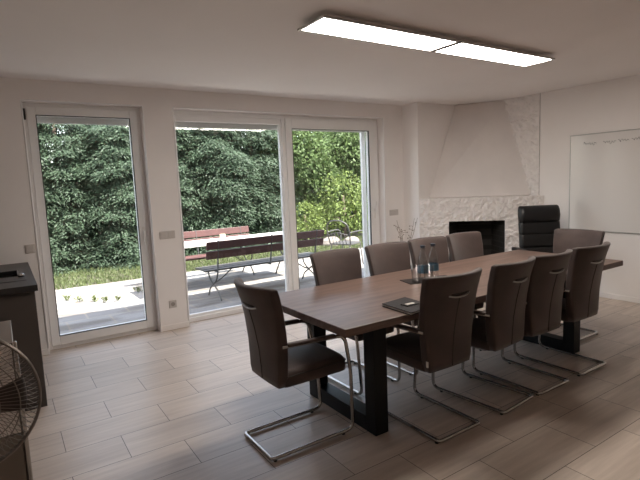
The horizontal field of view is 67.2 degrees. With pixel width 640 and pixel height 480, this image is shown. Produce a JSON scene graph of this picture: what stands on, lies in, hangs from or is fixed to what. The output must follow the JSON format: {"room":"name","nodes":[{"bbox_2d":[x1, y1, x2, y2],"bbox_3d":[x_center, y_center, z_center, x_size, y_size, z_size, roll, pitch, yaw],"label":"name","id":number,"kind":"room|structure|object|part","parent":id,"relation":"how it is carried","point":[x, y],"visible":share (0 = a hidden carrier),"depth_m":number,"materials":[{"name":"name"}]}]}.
{"room":"meeting room","nodes":[
{"label":"meeting room","id":0,"kind":"room"},
{"bbox_2d":[0,77,404,349],"bbox_3d":[-0.850,-0.362,5.812,7.516,2.643,0.360,-7,8,-33],"label":"wall","id":1,"kind":"structure","parent":0,"point":[17,231],"depth_m":5.04,"materials":[{"name":"white paint"}]},
{"bbox_2d":[25,244,35,253],"bbox_3d":[-2.661,0.081,4.424,0.081,0.081,0.013,-7,8,-33],"label":"light switch","id":2,"kind":"object","parent":1,"relation":"attached to","point":[30,248],"visible":1,"depth_m":4.42,"materials":[{"name":"grey plastic"}]},
{"bbox_2d":[36,116,128,125],"bbox_3d":[-2.360,-1.237,4.791,0.986,0.170,0.025,-7,8,-33],"label":"roller shutter","id":3,"kind":"object","parent":1,"relation":"attached to","point":[40,119],"depth_m":4.78,"materials":[{"name":"white"}]},
{"bbox_2d":[22,102,157,349],"bbox_3d":[-2.312,-0.137,4.919,1.046,2.387,0.363,-7,8,-33],"label":"door","id":4,"kind":"structure","parent":1,"relation":"in","point":[33,113],"depth_m":4.77,"materials":[{"name":"white plastic"}]},
{"bbox_3d":[-1.842,-0.053,5.053,0.030,0.170,0.055,-7,8,-33],"label":"handle","id":5,"kind":"part","parent":4,"relation":"part of","materials":[{"name":"white plastic"}]},
{"bbox_2d":[42,321,188,355],"bbox_3d":[-1.159,0.889,5.497,5.810,0.060,0.012,-7,8,-33],"label":"baseboard","id":6,"kind":"structure","parent":1,"relation":"attached to","point":[182,324],"depth_m":5.20,"materials":[{"name":"white paint"}]},
{"bbox_2d":[159,231,174,238],"bbox_3d":[-1.617,-0.053,5.105,0.162,0.081,0.013,-7,8,-33],"label":"light switch","id":7,"kind":"object","parent":1,"relation":"attached to","point":[165,234],"visible":1,"depth_m":5.10,"materials":[{"name":"grey plastic"}]},
{"bbox_2d":[169,300,176,307],"bbox_3d":[-1.586,0.691,5.195,0.081,0.081,0.012,-7,8,-33],"label":"wall socket","id":8,"kind":"object","parent":1,"relation":"attached to","point":[173,303],"visible":1,"depth_m":5.19,"materials":[{"name":"grey plastic"}]},
{"bbox_2d":[20,99,386,353],"bbox_3d":[-0.854,-0.297,5.597,4.262,2.366,0.014,-7,8,-33],"label":"trim","id":9,"kind":"structure","parent":1,"relation":"attached to","point":[21,100],"depth_m":5.01,"materials":[{"name":"white plastic"}]},
{"bbox_2d":[173,110,379,321],"bbox_3d":[-0.419,-0.364,6.165,2.889,2.387,0.348,-7,8,-33],"label":"window","id":10,"kind":"structure","parent":1,"relation":"in","point":[284,125],"depth_m":6.08,"materials":[{"name":"white plastic"}]},
{"bbox_2d":[175,122,364,132],"bbox_3d":[-0.491,-1.468,6.073,2.809,0.167,0.025,-7,8,-33],"label":"roller shutter","id":11,"kind":"object","parent":10,"relation":"attached to","point":[177,124],"depth_m":5.70,"materials":[{"name":"white"}]},
{"bbox_3d":[0.209,-0.442,6.477,1.467,2.297,0.072,-7,8,-33],"label":"sliding sash","id":12,"kind":"part","parent":10,"relation":"part of","materials":[{"name":"white plastic"}]},
{"bbox_3d":[0.784,-0.423,6.784,0.030,0.240,0.056,-7,8,-33],"label":"handle","id":13,"kind":"part","parent":10,"relation":"part of","materials":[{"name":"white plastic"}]},
{"bbox_2d":[389,209,397,215],"bbox_3d":[1.052,-0.392,6.849,0.162,0.081,0.013,-7,8,-33],"label":"light switch","id":14,"kind":"object","parent":1,"relation":"attached to","point":[392,212],"visible":1,"depth_m":6.84,"materials":[{"name":"grey plastic"}]},
{"bbox_2d":[0,0,639,105],"bbox_3d":[1.271,-1.497,2.361,7.516,0.250,8.260,-7,8,-33],"label":"ceiling","id":15,"kind":"structure","parent":0,"point":[248,47],"depth_m":3.64,"materials":[{"name":"paint"}]},
{"bbox_2d":[297,14,459,51],"bbox_3d":[0.439,-1.428,3.326,1.212,0.047,0.300,-7,8,-33],"label":"ceiling light panel","id":16,"kind":"object","parent":15,"relation":"attached to","point":[328,24],"visible":1,"depth_m":3.26,"materials":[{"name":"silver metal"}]},
{"bbox_3d":[0.440,-1.416,3.327,1.208,0.005,0.296,-7,8,-33],"label":"plate","id":17,"kind":"part","parent":16,"relation":"part of","materials":[{"name":"white plastic"}]},
{"bbox_2d":[432,39,554,66],"bbox_3d":[1.465,-1.550,3.997,1.212,0.047,0.300,-7,8,-33],"label":"ceiling light panel","id":18,"kind":"object","parent":15,"relation":"attached to","point":[464,48],"visible":0.95,"depth_m":3.94,"materials":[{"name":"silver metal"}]},
{"bbox_3d":[1.466,-1.538,3.998,1.208,0.005,0.296,-7,8,-33],"label":"plate","id":19,"kind":"part","parent":18,"relation":"part of","materials":[{"name":"white plastic"}]},
{"bbox_2d":[25,297,639,479],"bbox_3d":[1.361,1.207,2.716,6.916,0.120,7.740,-7,8,-33],"label":"floor","id":20,"kind":"structure","parent":0,"point":[176,404],"depth_m":3.14,"materials":[{"name":"beige tile"}]},
{"bbox_2d":[0,320,32,479],"bbox_3d":[-1.761,0.903,1.984,0.949,0.912,0.463,-7,8,-33],"label":"sideboard","id":21,"kind":"object","parent":20,"relation":"on","point":[17,466],"visible":0.69,"depth_m":2.02,"materials":[{"name":"brown paint"}]},
{"bbox_3d":[-1.658,0.667,1.768,0.922,0.382,0.019,-7,8,-33],"label":"door","id":22,"kind":"part","parent":21,"relation":"part of","materials":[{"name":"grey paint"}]},
{"bbox_3d":[-1.640,1.085,1.817,0.922,0.450,0.019,-7,8,-33],"label":"door","id":23,"kind":"part","parent":21,"relation":"part of","materials":[{"name":"brown paint"}]},
{"bbox_2d":[0,340,41,462],"bbox_3d":[-1.108,0.823,1.534,0.438,1.124,0.400,-7,8,-33],"label":"pedestal fan","id":24,"kind":"object","parent":20,"relation":"on","point":[13,395],"visible":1,"depth_m":1.48,"materials":[{"name":"silver metal"}]},
{"bbox_3d":[-0.976,0.479,1.456,0.155,0.089,0.060,-7,8,-33],"label":"blade","id":25,"kind":"part","parent":24,"relation":"part of","materials":[{"name":"brown metal"}]},
{"bbox_2d":[0,291,47,410],"bbox_3d":[-2.751,0.776,3.625,1.062,0.858,1.315,-7,8,-33],"label":"base cabinet","id":26,"kind":"object","parent":20,"relation":"on","point":[20,308],"visible":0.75,"depth_m":3.31,"materials":[{"name":"grey"}]},
{"bbox_2d":[0,262,37,295],"bbox_3d":[-2.772,0.330,3.564,1.110,0.042,1.353,-7,8,-33],"label":"countertop","id":27,"kind":"structure","parent":26,"relation":"on","point":[30,284],"depth_m":3.37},
{"bbox_2d":[0,269,25,282],"bbox_3d":[-2.601,0.310,3.553,0.727,0.066,0.620,-7,8,-33],"label":"sink","id":28,"kind":"object","parent":27,"relation":"in","point":[12,275],"visible":0.99,"depth_m":3.77,"materials":[{"name":"black"}]},
{"bbox_2d":[234,277,354,461],"bbox_3d":[-0.164,0.700,2.879,0.619,0.973,0.461,-7,8,-33],"label":"chair","id":29,"kind":"object","parent":20,"relation":"on","point":[280,363],"visible":0.99,"depth_m":2.72,"materials":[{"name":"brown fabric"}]},
{"bbox_3d":[-0.356,0.523,2.735,0.178,0.573,0.461,-7,8,-33],"label":"backrest","id":30,"kind":"part","parent":29,"relation":"part of","materials":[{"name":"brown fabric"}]},
{"bbox_3d":[-0.141,0.855,2.908,0.580,0.646,0.428,-7,8,-33],"label":"frame","id":31,"kind":"part","parent":29,"relation":"part of","materials":[{"name":"silver metal"}]},
{"bbox_3d":[-0.120,0.739,2.911,0.444,0.099,0.366,-7,8,-33],"label":"seat","id":32,"kind":"part","parent":29,"relation":"part of","materials":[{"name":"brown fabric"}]},
{"bbox_2d":[309,248,400,394],"bbox_3d":[0.259,0.586,3.686,0.461,0.973,0.619,-7,8,-33],"label":"chair","id":33,"kind":"object","parent":20,"relation":"on","point":[336,265],"visible":0.4,"depth_m":3.79,"materials":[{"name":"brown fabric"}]},
{"bbox_3d":[0.129,0.371,3.845,0.461,0.573,0.178,-7,8,-33],"label":"backrest","id":34,"kind":"part","parent":33,"relation":"part of","materials":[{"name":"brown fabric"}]},
{"bbox_3d":[0.277,0.745,3.688,0.428,0.646,0.580,-7,8,-33],"label":"frame","id":35,"kind":"part","parent":33,"relation":"part of","materials":[{"name":"silver metal"}]},
{"bbox_3d":[0.289,0.634,3.649,0.366,0.099,0.444,-7,8,-33],"label":"seat","id":36,"kind":"part","parent":33,"relation":"part of","materials":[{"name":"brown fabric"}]},
{"bbox_2d":[364,241,417,374],"bbox_3d":[0.709,0.532,3.980,0.461,0.973,0.619,-7,8,-33],"label":"chair","id":37,"kind":"object","parent":20,"relation":"on","point":[388,257],"visible":0.29,"depth_m":4.11,"materials":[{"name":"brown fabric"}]},
{"bbox_3d":[0.579,0.317,4.139,0.461,0.573,0.178,-7,8,-33],"label":"backrest","id":38,"kind":"part","parent":37,"relation":"part of","materials":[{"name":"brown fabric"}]},
{"bbox_3d":[0.726,0.691,3.982,0.428,0.646,0.580,-7,8,-33],"label":"frame","id":39,"kind":"part","parent":37,"relation":"part of","materials":[{"name":"silver metal"}]},
{"bbox_3d":[0.739,0.581,3.943,0.366,0.099,0.444,-7,8,-33],"label":"seat","id":40,"kind":"part","parent":37,"relation":"part of","materials":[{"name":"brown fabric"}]},
{"bbox_2d":[394,221,416,240],"bbox_3d":[1.167,0.192,6.671,0.416,0.975,0.174,-8,9,-37],"label":"branches","id":41,"kind":"object","parent":20,"relation":"on","point":[416,221],"visible":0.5,"depth_m":6.57,"materials":[{"name":"grey"}]},
{"bbox_2d":[386,267,481,443],"bbox_3d":[0.666,0.649,3.010,0.461,0.973,0.619,-7,8,-33],"label":"chair","id":42,"kind":"object","parent":20,"relation":"on","point":[441,339],"visible":0.88,"depth_m":2.79,"materials":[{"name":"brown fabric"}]},
{"bbox_3d":[0.641,0.690,3.057,0.366,0.099,0.444,-7,8,-33],"label":"seat","id":43,"kind":"part","parent":42,"relation":"part of","materials":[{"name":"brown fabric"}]},
{"bbox_3d":[0.662,0.805,3.045,0.428,0.646,0.580,-7,8,-33],"label":"frame","id":44,"kind":"part","parent":42,"relation":"part of","materials":[{"name":"silver metal"}]},
{"bbox_3d":[0.780,0.468,2.804,0.461,0.573,0.178,-7,8,-33],"label":"backrest","id":45,"kind":"part","parent":42,"relation":"part of","materials":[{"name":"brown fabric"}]},
{"bbox_3d":[0.798,0.315,2.747,0.175,0.023,0.025,-7,8,-33],"label":"pull handle","id":46,"kind":"part","parent":42,"relation":"part of","materials":[{"name":"brown leather"}]},
{"bbox_2d":[407,236,486,350],"bbox_3d":[1.113,0.484,4.244,0.461,0.973,0.619,-7,8,-33],"label":"chair","id":47,"kind":"object","parent":20,"relation":"on","point":[419,255],"visible":0.25,"depth_m":4.39,"materials":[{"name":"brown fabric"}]},
{"bbox_3d":[0.983,0.269,4.403,0.461,0.573,0.178,-7,8,-33],"label":"backrest","id":48,"kind":"part","parent":47,"relation":"part of","materials":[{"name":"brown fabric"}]},
{"bbox_3d":[1.143,0.533,4.207,0.366,0.099,0.444,-7,8,-33],"label":"seat","id":49,"kind":"part","parent":47,"relation":"part of","materials":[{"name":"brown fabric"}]},
{"bbox_2d":[279,250,622,435],"bbox_3d":[1.098,0.654,3.772,2.951,0.749,1.007,-7,8,-33],"label":"meeting table","id":50,"kind":"object","parent":20,"relation":"on","point":[349,308],"visible":0.64,"depth_m":3.15,"materials":[{"name":"brown wood"}]},
{"bbox_2d":[382,297,419,315],"bbox_3d":[0.528,0.391,2.897,0.229,0.027,0.293,-7,8,-33],"label":"folder","id":51,"kind":"object","parent":50,"relation":"on","point":[405,305],"visible":0.9,"depth_m":2.87,"materials":[{"name":"black leather"}]},
{"bbox_2d":[400,275,446,284],"bbox_3d":[0.824,0.300,3.655,0.400,0.004,0.170,-5,7,-18],"label":"mat","id":52,"kind":"object","parent":50,"relation":"on","point":[417,280],"visible":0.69,"depth_m":3.64,"materials":[{"name":"black leather"}]},
{"bbox_2d":[418,245,428,280],"bbox_3d":[0.774,0.171,3.623,0.082,0.264,0.082,-7,8,-33],"label":"water bottle","id":53,"kind":"object","parent":52,"relation":"on","point":[426,267],"visible":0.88,"depth_m":3.60,"materials":[{"name":"clear glass"}]},
{"bbox_2d":[429,243,438,270],"bbox_3d":[0.870,0.157,3.703,0.082,0.264,0.082,-7,8,-33],"label":"water bottle","id":54,"kind":"object","parent":52,"relation":"on","point":[436,265],"visible":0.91,"depth_m":3.68,"materials":[{"name":"clear glass"}]},
{"bbox_2d":[445,231,485,302],"bbox_3d":[1.521,0.435,4.511,0.461,0.973,0.619,-7,8,-33],"label":"chair","id":55,"kind":"object","parent":20,"relation":"on","point":[462,245],"visible":0.24,"depth_m":4.66,"materials":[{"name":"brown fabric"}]},
{"bbox_3d":[1.391,0.220,4.670,0.461,0.573,0.178,-7,8,-33],"label":"backrest","id":56,"kind":"part","parent":55,"relation":"part of","materials":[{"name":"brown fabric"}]},
{"bbox_2d":[419,101,543,261],"bbox_3d":[2.240,-0.666,6.868,1.611,2.542,0.850,-1,7,13],"label":"fireplace","id":57,"kind":"object","parent":20,"relation":"on","point":[480,184],"visible":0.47,"depth_m":6.66,"materials":[{"name":"white paint"}]},
{"bbox_2d":[429,101,530,197],"bbox_3d":[2.162,-1.245,6.556,0.910,1.313,0.993,-7,8,-33],"label":"hood","id":58,"kind":"object","parent":57,"relation":"attached to","point":[480,157],"depth_m":6.68,"materials":[{"name":"paint"}]},
{"bbox_2d":[431,256,535,414],"bbox_3d":[1.126,0.595,3.311,0.461,0.973,0.619,-8,9,-38],"label":"chair","id":59,"kind":"object","parent":20,"relation":"on","point":[502,327],"visible":0.73,"depth_m":3.08,"materials":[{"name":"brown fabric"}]},
{"bbox_3d":[1.097,0.636,3.356,0.366,0.099,0.444,-8,9,-38],"label":"seat","id":60,"kind":"part","parent":59,"relation":"part of","materials":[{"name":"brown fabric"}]},
{"bbox_3d":[1.121,0.751,3.345,0.428,0.646,0.580,-8,9,-38],"label":"frame","id":61,"kind":"part","parent":59,"relation":"part of","materials":[{"name":"silver metal"}]},
{"bbox_3d":[1.256,0.411,3.116,0.461,0.573,0.178,-8,9,-38],"label":"backrest","id":62,"kind":"part","parent":59,"relation":"part of","materials":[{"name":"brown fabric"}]},
{"bbox_2d":[472,249,572,395],"bbox_3d":[1.492,0.550,3.556,0.461,0.973,0.619,-7,8,-33],"label":"chair","id":63,"kind":"object","parent":20,"relation":"on","point":[543,309],"visible":0.65,"depth_m":3.32,"materials":[{"name":"brown fabric"}]},
{"bbox_3d":[1.466,0.591,3.603,0.366,0.099,0.444,-7,8,-33],"label":"seat","id":64,"kind":"part","parent":63,"relation":"part of","materials":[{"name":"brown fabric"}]},
{"bbox_3d":[1.488,0.706,3.591,0.428,0.646,0.580,-7,8,-33],"label":"frame","id":65,"kind":"part","parent":63,"relation":"part of","materials":[{"name":"silver metal"}]},
{"bbox_3d":[1.606,0.369,3.349,0.461,0.573,0.178,-7,8,-33],"label":"backrest","id":66,"kind":"part","parent":63,"relation":"part of","materials":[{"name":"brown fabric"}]},
{"bbox_2d":[511,205,559,252],"bbox_3d":[2.691,0.174,5.638,0.762,1.129,0.748,-3,7,-1],"label":"office chair","id":67,"kind":"object","parent":20,"relation":"on","point":[537,224],"visible":0.42,"depth_m":5.82,"materials":[{"name":"black leather"}]},
{"bbox_3d":[2.343,0.122,5.647,0.072,0.051,0.360,-3,7,-1],"label":"armrest","id":68,"kind":"part","parent":67,"relation":"part of","materials":[{"name":"black plastic"}]},
{"bbox_2d":[519,233,553,247],"bbox_3d":[2.678,0.003,5.867,0.500,0.162,0.100,-3,7,-1],"label":"cushion","id":69,"kind":"object","parent":67,"relation":"on","point":[526,240],"depth_m":5.82,"materials":[{"name":"black leather"}]},
{"bbox_2d":[523,247,552,252],"bbox_3d":[2.685,0.161,5.865,0.500,0.162,0.100,-3,7,-1],"label":"cushion","id":70,"kind":"object","parent":67,"relation":"on","point":[539,249],"depth_m":5.82,"materials":[{"name":"black leather"}]},
{"bbox_2d":[518,221,559,234],"bbox_3d":[2.671,-0.150,5.869,0.500,0.152,0.100,-3,7,-1],"label":"cushion","id":71,"kind":"object","parent":67,"relation":"on","point":[525,227],"depth_m":5.83,"materials":[{"name":"black leather"}]},
{"bbox_2d":[513,241,609,375],"bbox_3d":[1.929,0.498,3.842,0.461,0.973,0.619,-7,8,-33],"label":"chair","id":72,"kind":"object","parent":20,"relation":"on","point":[586,264],"visible":0.67,"depth_m":3.60,"materials":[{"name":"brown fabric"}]},
{"bbox_3d":[1.925,0.654,3.877,0.428,0.646,0.580,-7,8,-33],"label":"frame","id":73,"kind":"part","parent":72,"relation":"part of","materials":[{"name":"silver metal"}]},
{"bbox_3d":[1.904,0.539,3.889,0.366,0.099,0.444,-7,8,-33],"label":"seat","id":74,"kind":"part","parent":72,"relation":"part of","materials":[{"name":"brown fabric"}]},
{"bbox_3d":[2.043,0.317,3.635,0.461,0.573,0.178,-7,8,-33],"label":"backrest","id":75,"kind":"part","parent":72,"relation":"part of","materials":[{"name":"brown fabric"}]},
{"bbox_2d":[553,228,604,339],"bbox_3d":[2.269,0.410,4.464,0.619,0.973,0.461,-7,8,-33],"label":"chair","id":76,"kind":"object","parent":20,"relation":"on","point":[564,239],"visible":0.33,"depth_m":4.57,"materials":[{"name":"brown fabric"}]},
{"bbox_3d":[2.260,0.569,4.472,0.580,0.646,0.428,-7,8,-33],"label":"frame","id":77,"kind":"part","parent":76,"relation":"part of","materials":[{"name":"silver metal"}]},
{"bbox_3d":[2.445,0.190,4.560,0.178,0.573,0.461,-7,8,-33],"label":"backrest","id":78,"kind":"part","parent":76,"relation":"part of","materials":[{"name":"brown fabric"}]},
{"bbox_2d":[402,102,455,268],"bbox_3d":[1.750,-0.675,7.114,1.106,2.543,0.300,-7,8,-33],"label":"wall","id":79,"kind":"structure","parent":0,"point":[425,126],"depth_m":6.75,"materials":[{"name":"white paint"}]},
{"bbox_2d":[502,93,539,194],"bbox_3d":[2.553,-1.284,6.749,0.044,1.315,1.095,-7,8,-33],"label":"wall","id":80,"kind":"structure","parent":0,"point":[524,111],"depth_m":6.42,"materials":[{"name":"white paint"}]},
{"bbox_2d":[539,136,539,171],"bbox_3d":[2.873,-1.245,6.303,0.004,1.313,0.004,-7,8,-33],"label":"trim","id":81,"kind":"structure","parent":80,"relation":"attached to","point":[539,136],"depth_m":6.32,"materials":[{"name":"grey paint"}]},
{"bbox_2d":[539,74,639,297],"bbox_3d":[4.352,-0.418,4.472,0.300,2.643,7.600,-7,8,-33],"label":"wall","id":82,"kind":"structure","parent":0,"point":[609,105],"depth_m":5.75,"materials":[{"name":"white paint"}]},
{"bbox_2d":[568,129,639,233],"bbox_3d":[3.614,-0.638,5.267,0.020,1.167,1.800,-7,8,-33],"label":"whiteboard","id":83,"kind":"object","parent":82,"relation":"attached to","point":[604,176],"visible":0.98,"depth_m":5.65,"materials":[{"name":"white ceramic"}]},
{"bbox_2d":[599,292,639,302],"bbox_3d":[4.680,0.836,3.913,0.012,0.060,6.120,-7,8,-33],"label":"baseboard","id":84,"kind":"structure","parent":82,"relation":"attached to","point":[601,294],"depth_m":5.65,"materials":[{"name":"white paint"}]},
{"label":"outside","id":85,"kind":"structure","parent":0,"visible":0},
{"bbox_2d":[53,226,368,289],"bbox_3d":[-5.374,-0.064,16.994,32.000,0.220,16.120,-7,8,-33],"label":"ground","id":86,"kind":"structure","parent":85,"point":[353,233],"depth_m":10.08,"materials":[{"name":"plant"}]},
{"bbox_2d":[39,139,79,276],"bbox_3d":[-6.550,-0.992,9.723,2.860,3.690,3.113,-5,7,-21],"label":"conifer tree","id":87,"kind":"object","parent":86,"relation":"on","point":[52,244],"visible":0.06,"depth_m":9.81,"materials":[{"name":"green plant"}]},
{"bbox_2d":[37,123,125,273],"bbox_3d":[-5.783,-1.086,10.665,2.731,3.572,2.898,0,7,16],"label":"conifer tree","id":88,"kind":"object","parent":86,"relation":"on","point":[61,188],"visible":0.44,"depth_m":10.11,"materials":[{"name":"green plant"}]},
{"bbox_2d":[53,125,131,236],"bbox_3d":[-6.360,-1.824,14.479,4.061,4.253,4.162,3,8,36],"label":"conifer tree","id":89,"kind":"object","parent":86,"relation":"on","point":[66,125],"visible":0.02,"depth_m":13.51,"materials":[{"name":"green plant"}]},
{"bbox_2d":[61,125,140,271],"bbox_3d":[-4.470,-1.088,10.920,2.640,3.406,2.874,1,8,28],"label":"conifer tree","id":90,"kind":"object","parent":86,"relation":"on","point":[111,136],"visible":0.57,"depth_m":10.19,"materials":[{"name":"green plant"}]},
{"bbox_2d":[115,127,225,260],"bbox_3d":[-3.737,-1.379,11.919,2.827,3.698,3.000,-3,7,-2],"label":"conifer tree","id":91,"kind":"object","parent":86,"relation":"on","point":[180,132],"visible":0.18,"depth_m":11.44,"materials":[{"name":"green plant"}]},
{"bbox_2d":[177,128,274,255],"bbox_3d":[-2.638,-1.405,12.304,2.767,3.570,3.012,4,9,42],"label":"conifer tree","id":92,"kind":"object","parent":86,"relation":"on","point":[215,151],"visible":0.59,"depth_m":11.60,"materials":[{"name":"green plant"}]},
{"bbox_2d":[206,129,306,247],"bbox_3d":[-1.867,-1.726,13.304,2.996,3.919,3.179,-5,7,-22],"label":"conifer tree","id":93,"kind":"object","parent":86,"relation":"on","point":[273,202],"visible":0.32,"depth_m":12.68,"materials":[{"name":"green plant"}]},
{"bbox_2d":[244,135,328,230],"bbox_3d":[-1.615,-2.367,17.390,4.061,4.253,4.162,-2,7,4],"label":"conifer tree","id":94,"kind":"object","parent":86,"relation":"on","point":[265,135],"visible":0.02,"depth_m":16.69,"materials":[{"name":"green plant"}]},
{"bbox_2d":[252,131,354,222],"bbox_3d":[-0.709,-1.798,14.019,3.252,3.784,2.802,-1,7,13],"label":"leafy tree","id":95,"kind":"object","parent":86,"relation":"on","point":[316,156],"visible":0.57,"depth_m":13.65,"materials":[{"name":"green plant"}]},
{"bbox_2d":[281,199,331,239],"bbox_3d":[-0.398,-0.482,12.997,1.536,1.318,1.235,-7,8,-33],"label":"shrub","id":96,"kind":"object","parent":86,"relation":"on","point":[306,227],"visible":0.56,"depth_m":12.87,"materials":[{"name":"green plant"}]},
{"bbox_2d":[321,236,339,245],"bbox_3d":[0.293,0.037,12.293,0.600,0.225,0.420,-7,8,-33],"label":"stone","id":97,"kind":"object","parent":86,"relation":"on","point":[326,240],"visible":0.54,"depth_m":12.13,"materials":[{"name":"white stone"}]},
{"bbox_2d":[304,131,367,227],"bbox_3d":[0.866,-2.635,18.780,4.061,4.253,4.162,-9,9,-44],"label":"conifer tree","id":98,"kind":"object","parent":86,"relation":"on","point":[321,131],"visible":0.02,"depth_m":17.77,"materials":[{"name":"green plant"}]},
{"bbox_2d":[310,131,367,229],"bbox_3d":[1.195,-2.019,15.212,2.802,3.784,3.252,-5,7,-17],"label":"leafy tree","id":99,"kind":"object","parent":86,"relation":"on","point":[345,149],"visible":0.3,"depth_m":14.49,"materials":[{"name":"green plant"}]},
{"bbox_2d":[312,168,367,238],"bbox_3d":[0.712,-0.978,13.688,1.987,2.210,1.319,-7,8,-33],"label":"shrub","id":100,"kind":"object","parent":86,"relation":"on","point":[343,209],"visible":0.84,"depth_m":13.50,"materials":[{"name":"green plant"}]},
{"bbox_2d":[343,236,358,240],"bbox_3d":[0.839,0.001,12.592,0.486,0.180,0.336,-7,8,-33],"label":"stone","id":101,"kind":"object","parent":86,"relation":"on","point":[353,238],"visible":0.51,"depth_m":12.49,"materials":[{"name":"white stone"}]},
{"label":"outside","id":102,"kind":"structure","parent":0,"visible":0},
{"bbox_2d":[55,248,369,333],"bbox_3d":[-0.371,0.713,8.565,25.000,0.220,3.520,-7,8,-33],"label":"terrace","id":103,"kind":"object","parent":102,"point":[73,315],"visible":0.14,"depth_m":7.37,"materials":[{"name":"concrete"}]},
{"bbox_2d":[138,226,254,274],"bbox_3d":[-2.010,0.270,8.299,2.000,0.870,0.519,-7,8,-34],"label":"garden bench","id":104,"kind":"object","parent":103,"relation":"on","point":[211,232],"visible":0.23,"depth_m":8.57,"materials":[{"name":"red paint"}]},
{"bbox_2d":[184,231,283,273],"bbox_3d":[-1.441,0.357,7.869,2.470,0.752,0.636,-7,8,-34],"label":"garden table","id":105,"kind":"object","parent":103,"relation":"on","point":[198,243],"visible":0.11,"depth_m":7.88,"materials":[{"name":"grey paint"}]},
{"bbox_2d":[220,234,225,239],"bbox_3d":[-1.557,-0.046,7.707,0.090,0.095,0.090,-7,8,-33],"label":"pot","id":106,"kind":"object","parent":105,"relation":"on","point":[222,236],"visible":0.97,"depth_m":7.67,"materials":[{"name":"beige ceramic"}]},
{"bbox_2d":[195,229,323,300],"bbox_3d":[-0.863,0.331,7.387,1.980,0.870,0.519,-7,8,-34],"label":"garden bench","id":107,"kind":"object","parent":103,"relation":"on","point":[271,238],"visible":0.81,"depth_m":7.08,"materials":[{"name":"grey paint"}]},
{"bbox_2d":[326,220,363,263],"bbox_3d":[0.467,0.046,9.134,0.567,0.903,0.582,2,8,34],"label":"garden chair","id":108,"kind":"object","parent":103,"relation":"on","point":[339,242],"visible":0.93,"depth_m":9.04,"materials":[{"name":"grey metal"}]},
{"bbox_3d":[0.495,0.055,9.177,0.460,0.020,0.440,2,8,34],"label":"seat","id":109,"kind":"part","parent":108,"relation":"part of","materials":[{"name":"grey metal"}]}
]}

